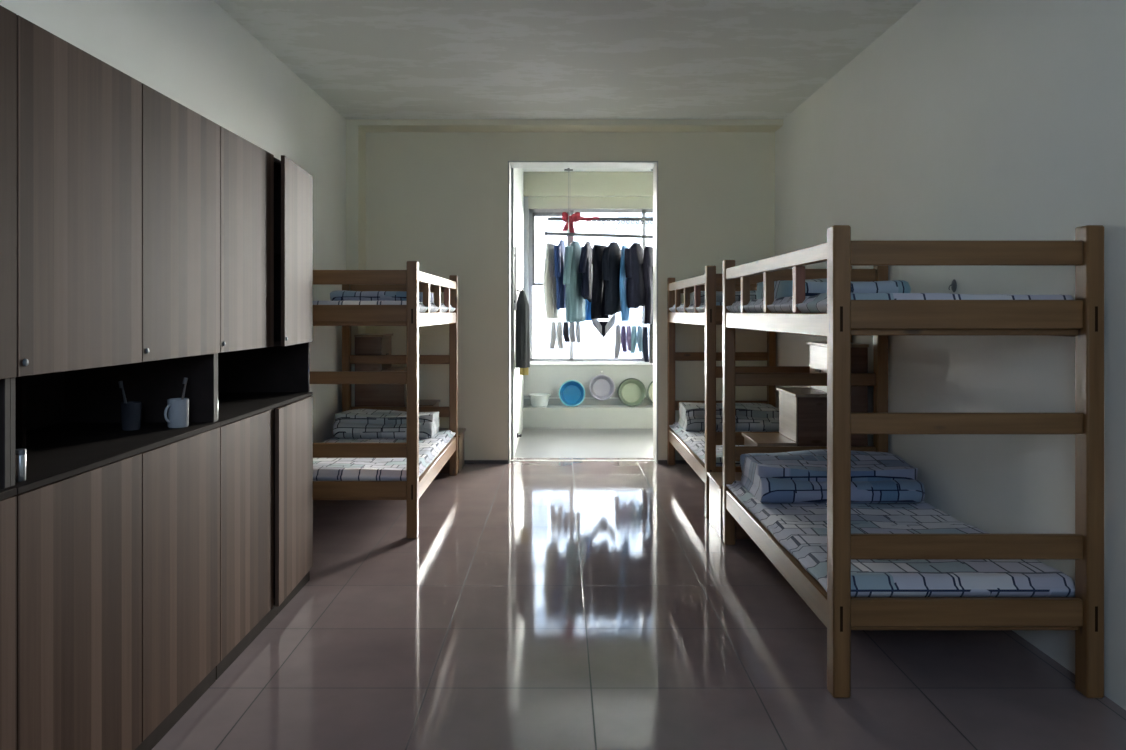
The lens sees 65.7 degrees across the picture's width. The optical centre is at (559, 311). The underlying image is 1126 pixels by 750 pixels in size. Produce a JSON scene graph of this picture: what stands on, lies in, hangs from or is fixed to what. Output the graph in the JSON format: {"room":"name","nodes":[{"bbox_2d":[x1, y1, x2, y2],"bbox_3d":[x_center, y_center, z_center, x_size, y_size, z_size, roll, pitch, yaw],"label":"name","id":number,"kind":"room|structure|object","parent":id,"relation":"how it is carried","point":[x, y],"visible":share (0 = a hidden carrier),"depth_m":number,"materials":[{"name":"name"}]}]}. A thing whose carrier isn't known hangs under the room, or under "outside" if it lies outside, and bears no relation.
{"room":"dormitory room","nodes":[
{"label":"dormitory room","id":0,"kind":"room"},
{"bbox_2d":[0,0,345,442],"bbox_3d":[-1.980,-0.155,3.225,0.200,3.070,10.050,0,0,0],"label":"wall","id":1,"kind":"structure","parent":0,"point":[193,53],"depth_m":5.04,"materials":[{"name":"paint"}]},
{"bbox_2d":[346,119,365,405],"bbox_3d":[-1.825,-0.155,7.800,0.110,3.070,0.300,0,0,0],"label":"pillar","id":2,"kind":"structure","parent":1,"relation":"attached to","point":[355,135],"depth_m":7.65,"materials":[{"name":"paint"}]},
{"bbox_2d":[511,168,523,457],"bbox_3d":[-0.540,-0.155,9.525,0.200,3.070,2.550,0,0,0],"label":"wall","id":3,"kind":"structure","parent":0,"point":[517,198],"depth_m":8.82,"materials":[{"name":"paint"}]},
{"bbox_2d":[514,247,516,309],"bbox_3d":[-0.426,-0.320,8.330,0.023,0.600,0.036,0,0,0],"label":"pipe","id":4,"kind":"object","parent":3,"relation":"attached to","point":[515,248],"visible":1,"depth_m":8.32,"materials":[{"name":"grey metal"}]},
{"bbox_3d":[-0.388,0.390,8.600,0.105,0.022,0.012,0,0,0],"label":"peg","id":5,"kind":"object","parent":3,"relation":"attached to","visible":0},
{"bbox_2d":[520,368,527,374],"bbox_3d":[-0.353,0.510,8.596,0.086,0.220,0.113,0,0,0],"label":"duster","id":6,"kind":"object","parent":5,"relation":"hanging from","point":[523,371],"visible":0.3,"depth_m":8.56,"materials":[{"name":"yellow fabric"}]},
{"bbox_3d":[-0.395,-0.230,8.420,0.091,0.080,0.040,0,0,0],"label":"towel hook","id":7,"kind":"object","parent":3,"relation":"attached to","visible":0},
{"bbox_2d":[515,291,529,367],"bbox_3d":[-0.362,0.165,8.425,0.144,0.740,0.195,0,0,0],"label":"towel","id":8,"kind":"object","parent":7,"relation":"hanging from","point":[522,330],"visible":0.98,"depth_m":8.35,"materials":[{"name":"grey fabric"}]},
{"bbox_2d":[213,0,920,118],"bbox_3d":[0.040,-1.750,3.225,4.240,0.120,10.050,0,0,0],"label":"ceiling","id":9,"kind":"structure","parent":0,"point":[367,59],"depth_m":5.63,"materials":[{"name":"paint"}]},
{"bbox_2d":[358,119,782,131],"bbox_3d":[0.095,-1.665,7.800,3.730,0.050,0.300,0,0,0],"label":"beam","id":10,"kind":"structure","parent":9,"relation":"attached to","point":[368,125],"depth_m":7.67,"materials":[{"name":"paint"}]},
{"bbox_2d":[366,132,774,459],"bbox_3d":[0.040,-0.155,8.100,3.840,3.070,0.300,0,0,0],"label":"wall","id":11,"kind":"structure","parent":0,"point":[438,201],"depth_m":7.95,"materials":[{"name":"paint"}]},
{"bbox_2d":[464,460,687,463],"bbox_3d":[0.095,1.365,7.944,3.730,0.030,0.012,0,0,0],"label":"baseboard","id":12,"kind":"structure","parent":11,"relation":"attached to","point":[465,461],"depth_m":7.94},
{"bbox_2d":[508,161,657,462],"bbox_3d":[0.209,0.002,8.100,1.367,2.756,0.308,0,0,0],"label":"door frame","id":13,"kind":"structure","parent":11,"relation":"attached to","point":[511,164],"depth_m":8.04,"materials":[{"name":"white wood"}]},
{"bbox_2d":[514,428,652,457],"bbox_3d":[0.840,1.430,9.575,2.960,0.100,2.650,0,0,0],"label":"floor","id":14,"kind":"structure","parent":0,"point":[533,442],"depth_m":9.22,"materials":[{"name":"tile"}]},
{"bbox_2d":[523,405,652,427],"bbox_3d":[0.840,1.258,10.465,2.560,0.245,0.270,0,0,0],"label":"ledge","id":15,"kind":"object","parent":14,"relation":"on","point":[551,416],"visible":0.64,"depth_m":10.33,"materials":[{"name":"tile"}]},
{"bbox_2d":[528,393,550,406],"bbox_3d":[-0.245,1.060,10.462,0.273,0.150,0.273,0,0,0],"label":"basin","id":16,"kind":"object","parent":15,"relation":"on","point":[537,399],"visible":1,"depth_m":10.37,"materials":[{"name":"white plastic"}]},
{"bbox_2d":[559,380,584,406],"bbox_3d":[0.144,0.976,10.508,0.323,0.318,0.173,0,0,0],"label":"basin","id":17,"kind":"object","parent":15,"relation":"on","point":[571,392],"visible":1,"depth_m":10.55,"materials":[{"name":"blue plastic"}]},
{"bbox_2d":[618,378,645,406],"bbox_3d":[0.864,0.963,10.511,0.347,0.344,0.167,0,0,0],"label":"basin","id":18,"kind":"object","parent":15,"relation":"on","point":[631,391],"visible":1,"depth_m":10.55,"materials":[{"name":"green plastic"}]},
{"bbox_2d":[647,381,652,402],"bbox_3d":[1.217,0.963,10.511,0.347,0.344,0.167,0,0,0],"label":"basin","id":19,"kind":"object","parent":15,"relation":"on","point":[650,387],"visible":0.2,"depth_m":10.49,"materials":[{"name":"beige plastic"}]},
{"bbox_2d":[523,168,652,171],"bbox_3d":[0.840,-1.750,9.575,2.960,0.120,2.650,0,0,0],"label":"ceiling","id":20,"kind":"structure","parent":0,"point":[524,169],"depth_m":10.41,"materials":[{"name":"paint"}]},
{"bbox_2d":[544,168,652,237],"bbox_3d":[0.845,-1.257,10.100,2.050,0.866,0.060,0,0,0],"label":"clothes rod","id":21,"kind":"object","parent":20,"relation":"hanging from","point":[568,169],"visible":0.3,"depth_m":10.09,"materials":[{"name":"metal"}]},
{"bbox_2d":[547,217,652,223],"bbox_3d":[0.875,-1.372,10.450,2.050,0.636,0.036,0,0,0],"label":"rail","id":22,"kind":"object","parent":20,"relation":"hanging from","point":[610,219],"visible":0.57,"depth_m":10.43,"materials":[{"name":"metal"}]},
{"bbox_2d":[562,212,598,232],"bbox_3d":[0.245,-1.064,10.405,0.450,0.260,0.060,0,0,0],"label":"ribbon bow","id":23,"kind":"object","parent":22,"relation":"attached to","point":[576,216],"visible":0.94,"depth_m":10.39,"materials":[{"name":"red fabric"}]},
{"bbox_2d":[592,222,615,337],"bbox_3d":[0.521,-0.382,10.450,0.299,1.385,0.028,0,0,0],"label":"clothes hanger","id":24,"kind":"object","parent":22,"relation":"hanging from","point":[603,327],"visible":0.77,"depth_m":10.44,"materials":[{"name":"grey plastic"}]},
{"bbox_2d":[615,308,643,322],"bbox_3d":[0.863,-0.478,10.450,0.407,1.209,0.014,0,0,0],"label":"hanger","id":25,"kind":"object","parent":22,"relation":"hanging from","point":[619,321],"visible":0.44,"depth_m":10.45,"materials":[{"name":"grey plastic"}]},
{"bbox_2d":[614,323,620,357],"bbox_3d":[0.690,0.339,10.452,0.083,0.426,0.033,0,0,0],"label":"sock","id":26,"kind":"object","parent":25,"relation":"hanging from","point":[617,331],"visible":1,"depth_m":10.44,"materials":[{"name":"fabric"}]},
{"bbox_2d":[621,323,626,351],"bbox_3d":[0.767,0.309,10.451,0.076,0.342,0.033,0,0,0],"label":"sock","id":27,"kind":"object","parent":25,"relation":"hanging from","point":[623,328],"visible":1,"depth_m":10.44,"materials":[{"name":"fabric"}]},
{"bbox_2d":[626,323,630,350],"bbox_3d":[0.829,0.303,10.450,0.069,0.330,0.033,0,0,0],"label":"sock","id":28,"kind":"object","parent":25,"relation":"hanging from","point":[628,334],"visible":1,"depth_m":10.44,"materials":[{"name":"fabric"}]},
{"bbox_2d":[630,323,636,352],"bbox_3d":[0.881,0.315,10.449,0.083,0.354,0.033,0,0,0],"label":"sock","id":29,"kind":"object","parent":25,"relation":"hanging from","point":[633,331],"visible":1,"depth_m":10.44,"materials":[{"name":"fabric"}]},
{"bbox_2d":[637,323,642,351],"bbox_3d":[0.959,0.309,10.447,0.076,0.342,0.032,0,0,0],"label":"sock","id":30,"kind":"object","parent":25,"relation":"hanging from","point":[639,329],"visible":1,"depth_m":10.43,"materials":[{"name":"fabric"}]},
{"bbox_2d":[642,324,648,361],"bbox_3d":[1.028,0.374,10.449,0.083,0.449,0.034,0,0,0],"label":"sock","id":31,"kind":"object","parent":25,"relation":"hanging from","point":[645,329],"visible":1,"depth_m":10.44,"materials":[{"name":"fabric"}]},
{"bbox_3d":[0.060,-0.502,10.450,0.360,1.161,0.014,0,0,0],"label":"hanger","id":32,"kind":"object","parent":22,"relation":"hanging from","visible":0},
{"bbox_2d":[550,319,555,348],"bbox_3d":[-0.084,0.267,10.451,0.083,0.354,0.035,0,0,0],"label":"sock","id":33,"kind":"object","parent":32,"relation":"hanging from","point":[553,324],"visible":1,"depth_m":10.44,"materials":[{"name":"fabric"}]},
{"bbox_2d":[557,319,562,348],"bbox_3d":[0.000,0.267,10.450,0.083,0.354,0.034,0,0,0],"label":"sock","id":34,"kind":"object","parent":32,"relation":"hanging from","point":[559,324],"visible":1,"depth_m":10.44,"materials":[{"name":"fabric"}]},
{"bbox_2d":[563,319,569,341],"bbox_3d":[0.075,0.225,10.450,0.083,0.270,0.034,0,0,0],"label":"sock","id":35,"kind":"object","parent":32,"relation":"hanging from","point":[565,324],"visible":0.98,"depth_m":10.44,"materials":[{"name":"fabric"}]},
{"bbox_2d":[569,322,575,341],"bbox_3d":[0.149,0.219,10.450,0.083,0.282,0.034,0,0,0],"label":"sock","id":36,"kind":"object","parent":32,"relation":"hanging from","point":[571,325],"visible":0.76,"depth_m":10.44,"materials":[{"name":"fabric"}]},
{"bbox_2d":[575,322,580,342],"bbox_3d":[0.218,0.225,10.449,0.069,0.294,0.033,0,0,0],"label":"sock","id":37,"kind":"object","parent":32,"relation":"hanging from","point":[577,328],"visible":0.84,"depth_m":10.43,"materials":[{"name":"fabric"}]},
{"bbox_2d":[524,197,652,404],"bbox_3d":[0.840,-0.155,10.700,2.560,3.070,0.200,0,0,0],"label":"wall","id":38,"kind":"structure","parent":0,"point":[548,379],"depth_m":10.60,"materials":[{"name":"paint"}]},
{"bbox_2d":[523,172,652,208],"bbox_3d":[0.840,-1.475,10.650,2.560,0.430,0.300,0,0,0],"label":"beam","id":39,"kind":"structure","parent":38,"relation":"attached to","point":[543,190],"depth_m":10.50,"materials":[{"name":"paint"}]},
{"bbox_2d":[529,209,652,360],"bbox_3d":[0.782,-0.328,10.685,2.335,1.865,0.090,0,0,0],"label":"window","id":40,"kind":"structure","parent":38,"relation":"in","point":[533,213],"depth_m":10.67,"materials":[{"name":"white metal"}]},
{"bbox_2d":[530,362,652,364],"bbox_3d":[0.840,0.623,10.600,2.560,0.035,0.100,0,0,0],"label":"sill","id":41,"kind":"structure","parent":38,"relation":"attached to","point":[531,363],"depth_m":10.55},
{"bbox_2d":[152,458,1125,749],"bbox_3d":[0.040,1.430,3.225,4.240,0.100,10.050,0,0,0],"label":"floor","id":42,"kind":"structure","parent":0,"point":[533,605],"depth_m":3.51,"materials":[{"name":"tile"}]},
{"bbox_2d":[0,5,16,749],"bbox_3d":[-1.562,0.340,1.434,0.591,2.080,1.222,0,0,0],"label":"storage cabinet","id":43,"kind":"object","parent":42,"relation":"on","point":[8,19],"visible":1,"depth_m":2.01,"materials":[{"name":"laminate"}]},
{"bbox_2d":[0,487,16,499],"bbox_3d":[-1.565,0.420,1.434,0.585,0.018,1.222,0,0,0],"label":"shelf","id":44,"kind":"object","parent":43,"relation":"attached to","point":[6,493],"depth_m":2.02,"materials":[{"name":"brown wood"}]},
{"bbox_2d":[10,15,219,749],"bbox_3d":[-1.562,0.340,2.656,0.591,2.080,1.222,0,0,0],"label":"storage cabinet","id":45,"kind":"object","parent":42,"relation":"on","point":[118,180],"visible":0.95,"depth_m":2.55,"materials":[{"name":"laminate"}]},
{"bbox_2d":[15,448,25,481],"bbox_3d":[-1.315,0.372,2.125,0.025,0.077,0.025,0,0,0],"label":"canister","id":46,"kind":"object","parent":45,"relation":"on","point":[20,454],"visible":0.91,"depth_m":2.12,"materials":[{"name":"metal"}]},
{"bbox_2d":[11,422,219,494],"bbox_3d":[-1.565,0.420,2.656,0.585,0.018,1.222,0,0,0],"label":"shelf","id":47,"kind":"object","parent":45,"relation":"attached to","point":[58,454],"depth_m":2.68,"materials":[{"name":"brown wood"}]},
{"bbox_2d":[120,401,141,430],"bbox_3d":[-1.500,0.363,3.050,0.070,0.095,0.070,0,0,0],"label":"tumbler","id":48,"kind":"object","parent":45,"relation":"on","point":[131,412],"visible":0.98,"depth_m":3.02,"materials":[{"name":"plastic"}]},
{"bbox_2d":[118,381,126,402],"bbox_3d":[-1.510,0.319,3.027,0.010,0.163,0.050,0,0,20],"label":"toothbrush","id":49,"kind":"object","parent":48,"relation":"in","point":[119,382],"visible":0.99,"depth_m":3.02,"materials":[{"name":"grey plastic"}]},
{"bbox_2d":[164,398,188,427],"bbox_3d":[-1.364,0.361,3.111,0.072,0.100,0.092,0,0,-12],"label":"mug","id":50,"kind":"object","parent":45,"relation":"on","point":[176,413],"visible":1,"depth_m":3.09,"materials":[{"name":"ceramic"}]},
{"bbox_2d":[181,377,187,399],"bbox_3d":[-1.362,0.318,3.142,0.010,0.163,0.048,0,0,28],"label":"toothbrush","id":51,"kind":"object","parent":50,"relation":"in","point":[185,379],"visible":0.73,"depth_m":3.15,"materials":[{"name":"plastic"}]},
{"bbox_2d":[215,126,312,679],"bbox_3d":[-1.539,0.340,3.879,0.636,2.080,1.222,0,0,0],"label":"storage cabinet","id":52,"kind":"object","parent":42,"relation":"on","point":[264,401],"visible":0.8,"depth_m":3.80,"materials":[{"name":"laminate"}]},
{"bbox_2d":[216,392,312,425],"bbox_3d":[-1.565,0.420,3.879,0.585,0.018,1.222,0,0,0],"label":"shelf","id":53,"kind":"object","parent":52,"relation":"attached to","point":[234,408],"depth_m":3.95,"materials":[{"name":"brown wood"}]},
{"bbox_2d":[310,261,457,538],"bbox_3d":[-1.355,0.535,6.365,0.970,1.690,2.132,0,0,0],"label":"bunk bed","id":54,"kind":"object","parent":42,"relation":"on","point":[413,281],"visible":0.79,"depth_m":5.32,"materials":[{"name":"brown wood"}]},
{"bbox_2d":[313,430,455,480],"bbox_3d":[-1.355,1.015,6.365,0.960,0.078,1.953,0,0,0],"label":"mattress","id":55,"kind":"object","parent":54,"relation":"on","point":[324,469],"visible":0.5,"depth_m":5.65,"materials":[{"name":"white fabric"}]},
{"bbox_2d":[332,409,439,438],"bbox_3d":[-1.379,0.890,6.992,0.766,0.187,0.554,0,0,0],"label":"quilt","id":56,"kind":"object","parent":55,"relation":"on","point":[355,423],"visible":0.86,"depth_m":6.79,"materials":[{"name":"fabric"}]},
{"bbox_2d":[313,300,455,311],"bbox_3d":[-1.355,-0.036,6.365,0.957,0.076,1.953,0,0,0],"label":"mattress","id":57,"kind":"object","parent":54,"relation":"on","point":[433,308],"visible":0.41,"depth_m":5.42,"materials":[{"name":"fabric"}]},
{"bbox_2d":[330,290,433,302],"bbox_3d":[-1.362,-0.117,6.728,0.710,0.100,0.547,0,0,0],"label":"quilt","id":58,"kind":"object","parent":57,"relation":"on","point":[338,295],"visible":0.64,"depth_m":6.47,"materials":[{"name":"blue fabric"}]},
{"bbox_2d":[354,333,465,472],"bbox_3d":[-1.308,0.787,7.690,0.908,1.185,0.462,0,0,0],"label":"stairs","id":59,"kind":"structure","parent":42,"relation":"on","point":[368,343],"depth_m":7.46,"materials":[{"name":"brown wood"}]},
{"bbox_2d":[510,460,654,460],"bbox_3d":[0.209,1.378,8.095,1.367,0.004,0.050,0,0,0],"label":"threshold","id":60,"kind":"object","parent":42,"relation":"on","point":[510,460],"visible":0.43,"depth_m":8.08,"materials":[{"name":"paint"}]},
{"bbox_2d":[667,265,851,518],"bbox_3d":[1.460,0.535,6.865,0.970,1.690,2.132,0,0,0],"label":"bunk bed","id":61,"kind":"object","parent":42,"relation":"on","point":[710,282],"visible":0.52,"depth_m":6.31,"materials":[{"name":"brown wood"}]},
{"bbox_2d":[669,302,721,311],"bbox_3d":[1.460,-0.036,6.865,0.960,0.077,1.953,0,0,0],"label":"mattress","id":62,"kind":"object","parent":61,"relation":"on","point":[701,308],"visible":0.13,"depth_m":6.67,"materials":[{"name":"fabric"}]},
{"bbox_2d":[690,290,756,303],"bbox_3d":[1.451,-0.123,7.178,0.733,0.112,0.555,0,0,0],"label":"quilt","id":63,"kind":"object","parent":62,"relation":"on","point":[737,293],"visible":0.18,"depth_m":6.92,"materials":[{"name":"blue fabric"}]},
{"bbox_2d":[669,422,778,465],"bbox_3d":[1.460,1.015,6.865,0.962,0.077,1.953,0,0,0],"label":"mattress","id":64,"kind":"object","parent":61,"relation":"on","point":[695,440],"visible":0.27,"depth_m":6.72,"materials":[{"name":"white fabric"}]},
{"bbox_2d":[678,402,778,430],"bbox_3d":[1.450,0.882,7.439,0.817,0.203,0.601,0,0,0],"label":"quilt","id":65,"kind":"object","parent":64,"relation":"on","point":[748,416],"visible":0.77,"depth_m":7.24,"materials":[{"name":"white fabric"}]},
{"bbox_2d":[707,342,868,538],"bbox_3d":[1.421,0.787,5.520,0.908,1.185,0.462,0,0,0],"label":"stairs","id":66,"kind":"structure","parent":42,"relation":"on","point":[802,410],"depth_m":5.31,"materials":[{"name":"brown wood"}]},
{"bbox_2d":[722,225,1103,697],"bbox_3d":[1.460,0.535,4.175,0.970,1.690,2.132,0,0,0],"label":"bunk bed","id":67,"kind":"object","parent":42,"relation":"on","point":[1081,318],"visible":0.88,"depth_m":3.13,"materials":[{"name":"brown wood"}]},
{"bbox_2d":[726,293,1073,312],"bbox_3d":[1.460,-0.037,4.175,0.960,0.078,1.953,0,0,0],"label":"mattress","id":68,"kind":"object","parent":67,"relation":"on","point":[817,303],"visible":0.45,"depth_m":3.24,"materials":[{"name":"fabric"}]},
{"bbox_2d":[805,278,851,281],"bbox_3d":[1.450,-0.130,4.940,0.620,0.125,0.360,0,0,0],"label":"pillow","id":69,"kind":"object","parent":68,"relation":"on","point":[812,280],"visible":0.03,"depth_m":4.87,"materials":[{"name":"fabric"}]},
{"bbox_2d":[756,280,910,298],"bbox_3d":[1.373,-0.116,4.442,0.629,0.097,0.550,0,0,-2],"label":"quilt","id":70,"kind":"object","parent":68,"relation":"on","point":[782,288],"visible":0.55,"depth_m":4.19,"materials":[{"name":"blue fabric"}]},
{"bbox_2d":[726,481,1074,596],"bbox_3d":[1.460,1.015,4.175,0.961,0.077,1.953,0,0,0],"label":"mattress","id":71,"kind":"object","parent":67,"relation":"on","point":[800,528],"visible":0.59,"depth_m":3.44,"materials":[{"name":"blue fabric"}]},
{"bbox_2d":[740,449,924,503],"bbox_3d":[1.452,0.886,4.747,0.832,0.196,0.658,0,0,0],"label":"quilt","id":72,"kind":"object","parent":71,"relation":"on","point":[793,476],"visible":0.82,"depth_m":4.52,"materials":[{"name":"blue fabric"}]},
{"bbox_2d":[775,0,1125,709],"bbox_3d":[2.060,-0.155,3.225,0.200,3.070,10.050,0,0,0],"label":"wall","id":73,"kind":"structure","parent":0,"point":[963,120],"depth_m":3.96,"materials":[{"name":"paint"}]},
{"bbox_2d":[948,279,956,291],"bbox_3d":[1.942,-0.130,4.330,0.029,0.066,0.057,0,0,0],"label":"wall hook","id":74,"kind":"object","parent":73,"relation":"attached to","point":[953,285],"visible":1,"depth_m":4.33,"materials":[{"name":"grey metal"}]},
{"label":"clothes hanger","id":75,"kind":"object","parent":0,"visible":0},
{"bbox_2d":[625,243,644,307],"bbox_3d":[0.888,-0.419,10.099,0.145,0.755,0.538,0,0,32],"label":"jacket","id":76,"kind":"object","parent":75,"relation":"hanging from","point":[634,255],"visible":0.83,"depth_m":9.98,"materials":[{"name":"grey fabric"}]},
{"label":"clothes hanger","id":77,"kind":"object","parent":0,"visible":0},
{"bbox_2d":[619,245,629,320],"bbox_3d":[0.753,-0.330,10.100,0.093,0.861,0.346,0,0,14],"label":"jeans","id":78,"kind":"object","parent":77,"relation":"hanging from","point":[625,310],"visible":0.67,"depth_m":9.96,"materials":[{"name":"blue fabric"}]},
{"label":"clothes hanger","id":79,"kind":"object","parent":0,"visible":0},
{"bbox_2d":[554,240,565,309],"bbox_3d":[0.024,-0.427,10.100,0.092,0.805,0.520,0,0,16],"label":"shirt","id":80,"kind":"object","parent":79,"relation":"hanging from","point":[559,251],"visible":0.65,"depth_m":9.96,"materials":[{"name":"blue fabric"}]},
{"label":"clothes hanger","id":81,"kind":"object","parent":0,"visible":0},
{"bbox_2d":[563,241,584,322],"bbox_3d":[0.178,-0.346,10.101,0.138,0.942,0.538,0,0,28],"label":"shirt","id":82,"kind":"object","parent":81,"relation":"hanging from","point":[574,301],"visible":0.7,"depth_m":9.97,"materials":[{"name":"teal fabric"}]},
{"label":"clothes hanger","id":83,"kind":"object","parent":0,"visible":0},
{"bbox_2d":[602,242,621,315],"bbox_3d":[0.623,-0.383,10.101,0.137,0.848,0.538,0,0,28],"label":"shirt","id":84,"kind":"object","parent":83,"relation":"hanging from","point":[611,258],"visible":0.81,"depth_m":9.96,"materials":[{"name":"black fabric"}]},
{"label":"clothes hanger","id":85,"kind":"object","parent":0,"visible":0},
{"bbox_2d":[578,241,592,301],"bbox_3d":[0.324,-0.463,10.100,0.102,0.700,0.520,0,0,18],"label":"shirt","id":86,"kind":"object","parent":85,"relation":"hanging from","point":[585,264],"visible":0.82,"depth_m":9.95,"materials":[{"name":"grey fabric"}]},
{"label":"clothes hanger","id":87,"kind":"object","parent":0,"visible":0},
{"bbox_2d":[543,243,558,318],"bbox_3d":[-0.092,-0.355,10.100,0.107,0.865,0.346,0,0,22],"label":"trousers","id":88,"kind":"object","parent":87,"relation":"hanging from","point":[549,279],"visible":0.77,"depth_m":9.98,"materials":[{"name":"grey fabric"}]},
{"label":"clothes hanger","id":89,"kind":"object","parent":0,"visible":0},
{"bbox_2d":[591,245,608,318],"bbox_3d":[0.468,-0.346,10.101,0.131,0.847,0.365,0,0,30],"label":"trousers","id":90,"kind":"object","parent":89,"relation":"hanging from","point":[598,284],"visible":0.77,"depth_m":9.97,"materials":[{"name":"black fabric"}]},
{"label":"clothes hanger","id":91,"kind":"object","parent":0,"visible":0},
{"bbox_2d":[642,246,652,323],"bbox_3d":[1.041,-0.307,10.101,0.123,0.887,0.346,0,0,26],"label":"trousers","id":92,"kind":"object","parent":91,"relation":"hanging from","point":[647,265],"visible":0.71,"depth_m":9.96,"materials":[{"name":"fabric"}]},
{"label":"clothes hanger","id":93,"kind":"object","parent":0,"visible":0},
{"bbox_2d":[585,299,591,320],"bbox_3d":[0.317,-0.265,10.451,0.110,0.737,0.230,0,0,42],"label":"trousers","id":94,"kind":"object","parent":93,"relation":"hanging from","point":[587,304],"visible":0.15,"depth_m":10.46,"materials":[{"name":"blue fabric"}]},
{"label":"clothes hanger","id":95,"kind":"object","parent":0,"visible":0},
{"bbox_2d":[649,324,652,362],"bbox_3d":[1.150,0.007,10.450,0.113,1.201,0.250,0,0,30],"label":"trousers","id":96,"kind":"object","parent":95,"relation":"hanging from","point":[651,325],"visible":0.07,"depth_m":10.36,"materials":[{"name":"grey fabric"}]},
{"bbox_3d":[0.505,0.718,10.544,0.018,0.018,0.112,0,0,0],"label":"nail","id":97,"kind":"object","parent":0,"visible":0},
{"bbox_2d":[589,372,614,400],"bbox_3d":[0.505,0.889,10.532,0.313,0.351,0.125,0,0,0],"label":"basin","id":98,"kind":"object","parent":97,"relation":"hanging from","point":[601,387],"visible":1,"depth_m":10.56,"materials":[{"name":"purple plastic"}]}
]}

